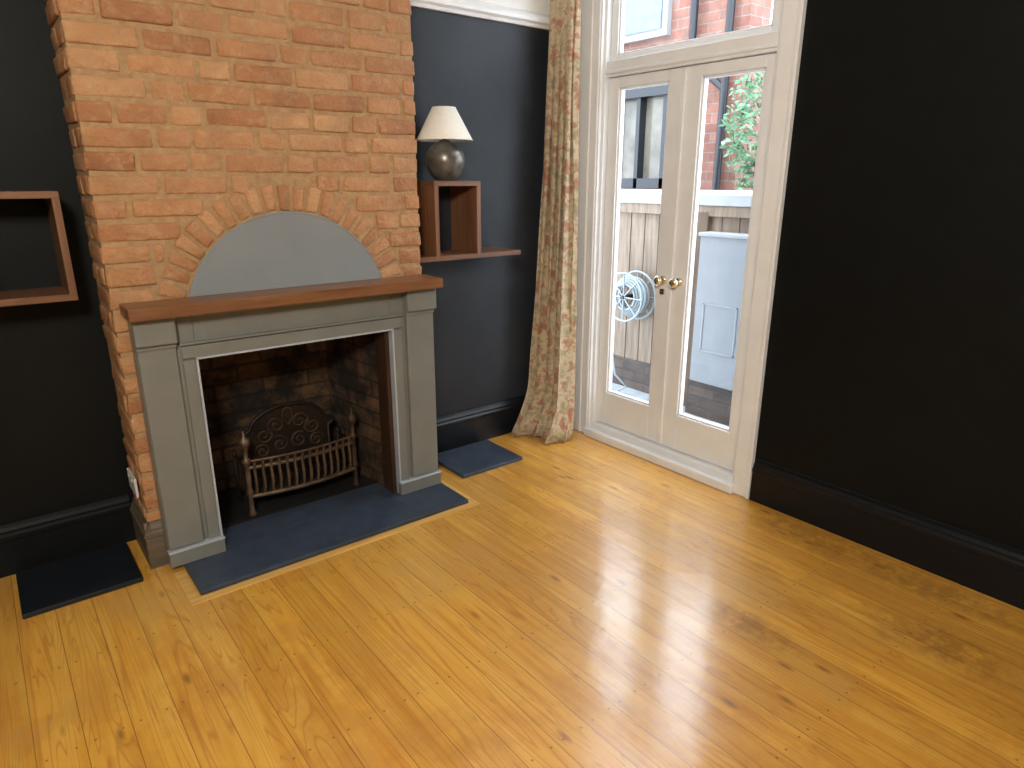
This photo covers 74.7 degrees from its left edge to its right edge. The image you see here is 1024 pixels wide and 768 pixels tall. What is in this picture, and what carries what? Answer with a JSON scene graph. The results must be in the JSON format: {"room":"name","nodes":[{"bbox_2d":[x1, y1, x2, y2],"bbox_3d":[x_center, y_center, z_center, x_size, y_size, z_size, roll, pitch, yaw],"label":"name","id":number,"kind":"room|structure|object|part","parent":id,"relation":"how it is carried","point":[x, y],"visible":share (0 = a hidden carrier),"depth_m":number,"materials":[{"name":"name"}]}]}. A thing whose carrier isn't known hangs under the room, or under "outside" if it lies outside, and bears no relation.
{"room":"living room","nodes":[
{"label":"living room","id":0,"kind":"room"},
{"bbox_2d":[0,0,133,523],"bbox_3d":[-2.590,-0.293,2.220,2.085,2.370,0.320,-13,21,-36],"label":"wall","id":1,"kind":"structure","parent":0,"point":[62,446],"depth_m":2.64,"materials":[{"name":"black paint"}]},
{"bbox_2d":[0,190,77,306],"bbox_3d":[-1.907,-0.473,2.350,0.575,0.387,0.249,-13,21,-36],"label":"box shelf","id":2,"kind":"object","parent":1,"relation":"attached to","point":[67,291],"visible":1,"depth_m":2.43,"materials":[{"name":"brown wood"}]},
{"bbox_2d":[0,493,135,577],"bbox_3d":[-2.498,0.777,2.391,2.045,0.222,0.026,-13,21,-36],"label":"baseboard","id":3,"kind":"structure","parent":1,"relation":"attached to","point":[40,540],"depth_m":2.84,"materials":[{"name":"black wood"}]},
{"bbox_2d":[130,497,169,569],"bbox_3d":[-1.569,0.633,2.895,0.076,0.204,0.318,-13,21,-36],"label":"baseboard","id":4,"kind":"structure","parent":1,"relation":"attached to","point":[149,535],"depth_m":2.79,"materials":[{"name":"brown wood"}]},
{"bbox_2d":[174,479,480,605],"bbox_3d":[-0.804,0.677,3.096,1.355,0.003,0.377,-13,21,-36],"label":"hearth border","id":5,"kind":"object","parent":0,"point":[184,580],"depth_m":2.84,"materials":[{"name":"brown wood"}]},
{"bbox_2d":[410,0,549,416],"bbox_3d":[-0.237,-1.113,3.920,1.310,2.950,0.320,-13,21,-36],"label":"wall","id":6,"kind":"structure","parent":0,"point":[494,73],"depth_m":3.83,"materials":[{"name":"grey paint"}]},
{"bbox_2d":[417,181,520,262],"bbox_3d":[-0.283,-0.877,3.573,0.650,0.390,0.249,-13,21,-36],"label":"box shelf","id":7,"kind":"object","parent":6,"relation":"attached to","point":[465,196],"visible":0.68,"depth_m":3.50,"materials":[{"name":"brown wood"}]},
{"bbox_2d":[416,106,472,180],"bbox_3d":[-0.340,-1.211,3.391,0.288,0.350,0.288,-13,21,-36],"label":"table lamp","id":8,"kind":"object","parent":7,"relation":"on","point":[443,125],"visible":0.98,"depth_m":3.32,"materials":[{"name":"fabric"}]},
{"bbox_3d":[-0.340,-1.304,3.363,0.284,0.155,0.284,-13,21,-36],"label":"lamp shade","id":9,"kind":"part","parent":8,"relation":"part of","materials":[{"name":"fabric"}]},
{"bbox_2d":[410,0,549,30],"bbox_3d":[-0.161,-1.947,3.482,1.170,0.080,0.050,-13,21,-36],"label":"trim","id":10,"kind":"structure","parent":6,"relation":"attached to","point":[470,8],"depth_m":3.50,"materials":[{"name":"white paint"}]},
{"bbox_2d":[436,395,525,452],"bbox_3d":[-0.161,0.238,4.163,1.149,0.222,0.026,-13,21,-36],"label":"baseboard","id":11,"kind":"structure","parent":6,"relation":"attached to","point":[488,421],"depth_m":4.11,"materials":[{"name":"black wood"}]},
{"bbox_2d":[0,428,1023,767],"bbox_3d":[-0.010,1.232,1.380,4.580,0.060,5.320,-13,21,-36],"label":"floor","id":12,"kind":"structure","parent":0,"point":[600,604],"depth_m":2.30,"materials":[{"name":"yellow wood"}]},
{"bbox_2d":[16,542,142,618],"bbox_3d":[-1.751,0.783,2.715,0.400,0.021,0.350,-13,21,-36],"label":"hearth slab","id":13,"kind":"object","parent":12,"relation":"on","point":[46,588],"depth_m":2.69,"materials":[{"name":"black stone"}]},
{"bbox_2d":[44,0,421,546],"bbox_3d":[-1.111,-0.821,2.959,1.357,2.950,0.589,-13,21,-36],"label":"chimney breast","id":14,"kind":"object","parent":12,"relation":"on","point":[219,146],"visible":0.74,"depth_m":2.73,"materials":[{"name":"orange brick"}]},
{"bbox_2d":[127,468,138,497],"bbox_3d":[-1.603,0.416,2.833,0.015,0.085,0.150,-13,21,-36],"label":"wall socket","id":15,"kind":"object","parent":14,"relation":"attached to","point":[132,480],"visible":1,"depth_m":2.80,"materials":[{"name":"white plastic"}]},
{"bbox_2d":[119,274,442,567],"bbox_3d":[-0.897,0.119,2.994,1.326,1.085,0.170,-13,21,-36],"label":"fireplace surround","id":16,"kind":"object","parent":14,"relation":"attached to","point":[168,337],"visible":0.98,"depth_m":2.77,"materials":[{"name":"grey paint"}]},
{"bbox_3d":[-1.351,0.228,2.718,0.210,1.037,0.070,-13,21,-36],"label":"leg","id":17,"kind":"part","parent":16,"relation":"part of","materials":[{"name":"green paint"}]},
{"bbox_2d":[119,274,442,322],"bbox_3d":[-0.897,-0.378,2.843,1.326,0.046,0.170,-13,21,-36],"label":"mantel shelf","id":18,"kind":"object","parent":16,"relation":"attached to","point":[155,311],"depth_m":2.71,"materials":[{"name":"brown wood"}]},
{"bbox_3d":[-0.916,-0.357,2.880,1.307,0.017,0.100,-13,21,-36],"label":"mantel moulding","id":19,"kind":"part","parent":16,"relation":"part of","materials":[{"name":"green paint"}]},
{"bbox_3d":[-0.907,0.169,3.014,0.970,0.836,0.014,-13,21,-36],"label":"frame","id":20,"kind":"part","parent":16,"relation":"part of","materials":[{"name":"green paint"}]},
{"bbox_3d":[-0.507,0.033,3.358,0.225,1.037,0.070,-13,21,-36],"label":"leg","id":21,"kind":"part","parent":16,"relation":"part of","materials":[{"name":"green paint"}]},
{"bbox_3d":[-0.948,-0.571,2.860,0.840,0.310,0.022,-13,21,-36],"label":"arched panel","id":22,"kind":"part","parent":14,"relation":"part of","materials":[{"name":"grey paint"}]},
{"bbox_2d":[232,401,359,516],"bbox_3d":[-1.075,0.340,3.350,0.589,0.457,0.272,-13,21,-36],"label":"grate","id":23,"kind":"object","parent":14,"relation":"on","point":[287,446],"visible":1,"depth_m":3.37,"materials":[{"name":"metal"}]},
{"bbox_3d":[-1.351,0.453,3.299,0.024,0.270,0.024,-13,21,-36],"label":"leg","id":24,"kind":"part","parent":23,"relation":"part of","materials":[{"name":"metal"}]},
{"bbox_3d":[-1.295,0.370,3.200,0.016,0.016,0.200,-13,21,-36],"label":"rail","id":25,"kind":"part","parent":23,"relation":"part of","materials":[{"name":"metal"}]},
{"bbox_3d":[-1.233,0.420,3.134,0.054,0.430,0.054,-13,21,-36],"label":"post","id":26,"kind":"part","parent":23,"relation":"part of","materials":[{"name":"metal"}]},
{"bbox_3d":[-1.013,0.348,3.271,0.539,0.020,0.055,-13,21,-36],"label":"rail","id":27,"kind":"part","parent":23,"relation":"part of","materials":[{"name":"metal"}]},
{"bbox_3d":[-1.013,0.317,3.262,0.537,0.012,0.047,-13,21,-36],"label":"lip rail","id":28,"kind":"part","parent":23,"relation":"part of","materials":[{"name":"metal"}]},
{"bbox_3d":[-1.013,0.487,3.313,0.539,0.022,0.057,-13,21,-36],"label":"rail","id":29,"kind":"part","parent":23,"relation":"part of","materials":[{"name":"metal"}]},
{"bbox_3d":[-0.932,0.356,3.617,0.024,0.270,0.024,-13,21,-36],"label":"leg","id":30,"kind":"part","parent":23,"relation":"part of","materials":[{"name":"metal"}]},
{"bbox_3d":[-0.876,0.273,3.518,0.016,0.016,0.200,-13,21,-36],"label":"rail","id":31,"kind":"part","parent":23,"relation":"part of","materials":[{"name":"metal"}]},
{"bbox_3d":[-0.814,0.323,3.452,0.054,0.430,0.054,-13,21,-36],"label":"post","id":32,"kind":"part","parent":23,"relation":"part of","materials":[{"name":"metal"}]},
{"bbox_3d":[-0.626,0.111,3.329,0.021,0.908,0.100,-13,21,-36],"label":"firebox trim","id":33,"kind":"part","parent":14,"relation":"part of","materials":[{"name":"brown wood"}]},
{"bbox_2d":[184,483,467,594],"bbox_3d":[-0.800,0.669,3.088,1.265,0.021,0.280,-13,21,-36],"label":"hearth slab","id":34,"kind":"object","parent":12,"relation":"on","point":[252,558],"visible":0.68,"depth_m":3.00,"materials":[{"name":"grey stone"}]},
{"bbox_2d":[438,439,522,478],"bbox_3d":[-0.209,0.427,3.884,0.415,0.021,0.350,-13,21,-36],"label":"hearth slab","id":35,"kind":"object","parent":12,"relation":"on","point":[479,457],"depth_m":3.85,"materials":[{"name":"grey stone"}]},
{"bbox_2d":[584,427,734,493],"bbox_3d":[0.809,0.418,3.865,0.050,0.049,1.080,-13,21,-36],"label":"threshold tread","id":36,"kind":"object","parent":12,"relation":"on","point":[696,474],"visible":1,"depth_m":3.78,"materials":[{"name":"white paint"}]},
{"bbox_2d":[755,0,1023,550],"bbox_3d":[2.348,-0.444,1.716,0.120,2.950,3.660,-13,21,-36],"label":"wall","id":37,"kind":"structure","parent":0,"point":[894,370],"depth_m":2.64,"materials":[{"name":"black paint"}]},
{"bbox_2d":[591,421,733,481],"bbox_3d":[0.903,0.380,3.931,0.210,0.084,1.040,-13,21,-36],"label":"sill","id":38,"kind":"structure","parent":37,"relation":"attached to","point":[705,466],"depth_m":3.81,"materials":[{"name":"white paint"}]},
{"bbox_2d":[597,0,781,470],"bbox_3d":[0.808,-1.028,3.502,0.110,2.850,1.365,-13,21,-36],"label":"door","id":39,"kind":"structure","parent":37,"relation":"in","point":[705,442],"depth_m":3.56,"materials":[{"name":"white paint"}]},
{"bbox_2d":[607,81,668,404],"bbox_3d":[0.705,-0.744,3.779,0.029,1.735,0.340,-13,21,-36],"label":"bead","id":40,"kind":"object","parent":39,"relation":"attached to","point":[622,90],"visible":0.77,"depth_m":3.83,"materials":[{"name":"white paint"}]},
{"bbox_3d":[0.712,-0.668,3.792,0.045,1.993,0.507,-13,21,-36],"label":"frame","id":41,"kind":"part","parent":39,"relation":"part of","materials":[{"name":"white paint"}]},
{"bbox_3d":[0.784,-0.556,3.617,0.039,0.052,0.052,-13,21,-36],"label":"knob","id":42,"kind":"part","parent":39,"relation":"part of","materials":[{"name":"gold metal"}]},
{"bbox_2d":[659,288,664,294],"bbox_3d":[0.819,-0.504,3.652,0.014,0.030,0.030,-13,21,-36],"label":"lock plate","id":43,"kind":"object","parent":39,"relation":"attached to","point":[662,291],"visible":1,"depth_m":3.65,"materials":[{"name":"gold metal"}]},
{"bbox_2d":[660,276,665,284],"bbox_3d":[0.816,-0.564,3.641,0.008,0.048,0.048,-13,21,-36],"label":"rose","id":44,"kind":"object","parent":39,"relation":"attached to","point":[662,277],"visible":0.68,"depth_m":3.63,"materials":[{"name":"gold metal"}]},
{"bbox_2d":[657,68,686,443],"bbox_3d":[0.848,-0.604,3.584,0.012,1.980,0.026,-13,21,-36],"label":"bead","id":45,"kind":"object","parent":39,"relation":"attached to","point":[684,70],"visible":1,"depth_m":3.54,"materials":[{"name":"white paint"}]},
{"bbox_3d":[0.851,-0.532,3.537,0.039,0.052,0.052,-13,21,-36],"label":"knob","id":46,"kind":"part","parent":39,"relation":"part of","materials":[{"name":"gold metal"}]},
{"bbox_2d":[677,278,681,286],"bbox_3d":[0.882,-0.539,3.561,0.008,0.048,0.048,-13,21,-36],"label":"rose","id":47,"kind":"object","parent":39,"relation":"attached to","point":[678,279],"visible":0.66,"depth_m":3.55,"materials":[{"name":"gold metal"}]},
{"bbox_3d":[0.870,-1.961,3.192,0.045,0.661,1.014,-13,21,-36],"label":"toplight frame","id":48,"kind":"part","parent":39,"relation":"part of","materials":[{"name":"white paint"}]},
{"bbox_3d":[1.028,-0.552,3.411,0.045,1.993,0.503,-13,21,-36],"label":"frame","id":49,"kind":"part","parent":39,"relation":"part of","materials":[{"name":"white paint"}]},
{"bbox_2d":[678,68,765,431],"bbox_3d":[1.040,-0.621,3.374,0.029,1.735,0.340,-13,21,-36],"label":"bead","id":50,"kind":"object","parent":39,"relation":"attached to","point":[705,78],"visible":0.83,"depth_m":3.41,"materials":[{"name":"white paint"}]},
{"bbox_2d":[577,0,806,498],"bbox_3d":[0.875,-0.941,3.506,0.122,2.860,1.078,-13,21,-36],"label":"door frame","id":51,"kind":"structure","parent":37,"relation":"in","point":[623,2],"depth_m":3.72,"materials":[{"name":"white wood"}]},
{"bbox_2d":[606,31,778,77],"bbox_3d":[0.870,-1.604,3.300,0.114,0.080,1.020,-13,21,-36],"label":"bar","id":52,"kind":"object","parent":51,"relation":"attached to","point":[764,43],"visible":0.83,"depth_m":3.21,"materials":[{"name":"white paint"}]},
{"bbox_2d":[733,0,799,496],"bbox_3d":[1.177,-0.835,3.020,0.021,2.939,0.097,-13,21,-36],"label":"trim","id":53,"kind":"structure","parent":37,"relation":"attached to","point":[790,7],"depth_m":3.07,"materials":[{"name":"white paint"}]},
{"bbox_2d":[749,458,1023,609],"bbox_3d":[2.318,0.885,2.036,0.026,0.222,3.570,-13,21,-36],"label":"baseboard","id":54,"kind":"structure","parent":37,"relation":"attached to","point":[994,569],"depth_m":2.85,"materials":[{"name":"black wood"}]},
{"bbox_3d":[0.435,-1.145,4.026,0.120,2.950,0.339,-13,21,-36],"label":"wall","id":55,"kind":"structure","parent":0,"visible":0},
{"bbox_2d":[511,0,580,444],"bbox_3d":[0.693,-0.830,3.296,0.437,2.765,1.860,-13,21,-36],"label":"curtain","id":56,"kind":"object","parent":55,"relation":"hanging from","point":[547,411],"visible":1,"depth_m":3.97,"materials":[{"name":"fabric"}]},
{"bbox_2d":[573,0,605,431],"bbox_3d":[0.426,-1.111,3.928,0.021,2.939,0.212,-13,21,-36],"label":"trim","id":57,"kind":"structure","parent":55,"relation":"attached to","point":[585,4],"depth_m":3.88,"materials":[{"name":"white paint"}]},
{"label":"outside","id":58,"kind":"structure","parent":0,"visible":0},
{"bbox_2d":[612,383,728,426],"bbox_3d":[3.591,-1.009,9.336,10.910,0.100,18.000,-13,21,-36],"label":"ground","id":59,"kind":"structure","parent":58,"point":[628,391],"depth_m":5.58,"materials":[{"name":"white concrete"}]},
{"bbox_2d":[613,270,655,390],"bbox_3d":[0.959,-0.417,5.469,0.235,1.002,0.398,-13,21,-36],"label":"hose reel","id":60,"kind":"object","parent":59,"relation":"on","point":[640,297],"visible":0.94,"depth_m":5.30,"materials":[{"name":"white plastic"}]},
{"bbox_2d":[612,189,752,405],"bbox_3d":[1.656,-0.957,6.242,2.040,1.600,5.439,-13,21,-36],"label":"fence","id":61,"kind":"object","parent":59,"relation":"on","point":[718,210],"visible":0.11,"depth_m":5.37,"materials":[{"name":"wood"}]},
{"bbox_3d":[0.918,-1.428,5.427,0.065,0.075,5.350,-13,21,-36],"label":"rail","id":62,"kind":"part","parent":61,"relation":"part of","materials":[{"name":"beige wood"}]},
{"bbox_2d":[689,0,698,39],"bbox_3d":[2.132,-2.982,8.262,0.090,4.300,0.090,-13,21,-36],"label":"drainpipe","id":63,"kind":"object","parent":59,"relation":"on","point":[694,3],"visible":0.02,"depth_m":7.84,"materials":[{"name":"grey metal"}]},
{"bbox_2d":[621,0,771,189],"bbox_3d":[0.256,-3.826,10.952,0.400,4.350,8.150,-13,21,-36],"label":"facade","id":64,"kind":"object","parent":59,"relation":"on","point":[711,13],"visible":0.09,"depth_m":7.92,"materials":[{"name":"red brick"}]},
{"bbox_2d":[621,85,667,187],"bbox_3d":[1.663,-3.201,8.740,0.250,1.240,1.100,-13,21,-36],"label":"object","id":65,"kind":"object","parent":64,"relation":"attached to","point":[641,95],"visible":0.3,"depth_m":8.61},
{"bbox_2d":[621,96,663,177],"bbox_3d":[1.706,-3.191,8.778,0.020,1.000,0.900,-13,21,-36],"label":"pane","id":66,"kind":"object","parent":65,"relation":"in","point":[654,111],"depth_m":8.74,"materials":[{"name":"grey glass"}]},
{"bbox_2d":[624,0,672,44],"bbox_3d":[1.659,-4.796,8.385,0.100,0.900,0.800,-13,21,-36],"label":"window","id":67,"kind":"structure","parent":64,"relation":"attached to","point":[665,30],"depth_m":8.36,"materials":[{"name":"glass"}]},
{"bbox_3d":[1.628,-4.804,8.357,0.021,0.770,0.640,-13,21,-36],"label":"upper pane","id":68,"kind":"part","parent":67,"relation":"part of","materials":[{"name":"clear glass"}]},
{"bbox_2d":[685,231,747,425],"bbox_3d":[1.491,-0.388,4.798,0.150,1.349,0.440,-13,21,-36],"label":"cabinet","id":69,"kind":"object","parent":59,"relation":"on","point":[722,257],"visible":0.68,"depth_m":4.75,"materials":[{"name":"metal"}]},
{"bbox_3d":[1.454,-0.381,4.743,0.006,0.350,0.280,-13,21,-36],"label":"door trim","id":70,"kind":"part","parent":69,"relation":"part of","materials":[{"name":"white plastic"}]},
{"bbox_3d":[1.497,-1.019,4.598,0.150,0.025,0.420,-13,21,-36],"label":"lid","id":71,"kind":"part","parent":69,"relation":"part of","materials":[{"name":"grey plastic"}]},
{"bbox_2d":[712,0,735,189],"bbox_3d":[2.443,-2.868,7.887,0.090,4.300,0.090,-13,21,-36],"label":"drainpipe","id":72,"kind":"object","parent":59,"relation":"on","point":[730,14],"visible":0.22,"depth_m":7.77,"materials":[{"name":"grey metal"}]},
{"bbox_2d":[708,78,720,89],"bbox_3d":[2.283,-3.595,7.860,0.100,0.368,0.540,-13,21,-36],"label":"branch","id":73,"kind":"object","parent":72,"relation":"attached to","point":[715,81],"visible":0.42,"depth_m":7.75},
{"bbox_2d":[719,72,763,189],"bbox_3d":[2.868,-2.095,6.930,1.040,3.377,1.609,-13,21,-36],"label":"bush","id":74,"kind":"object","parent":59,"relation":"on","point":[745,116],"visible":0.18,"depth_m":7.00,"materials":[{"name":"green plant"}]}
]}

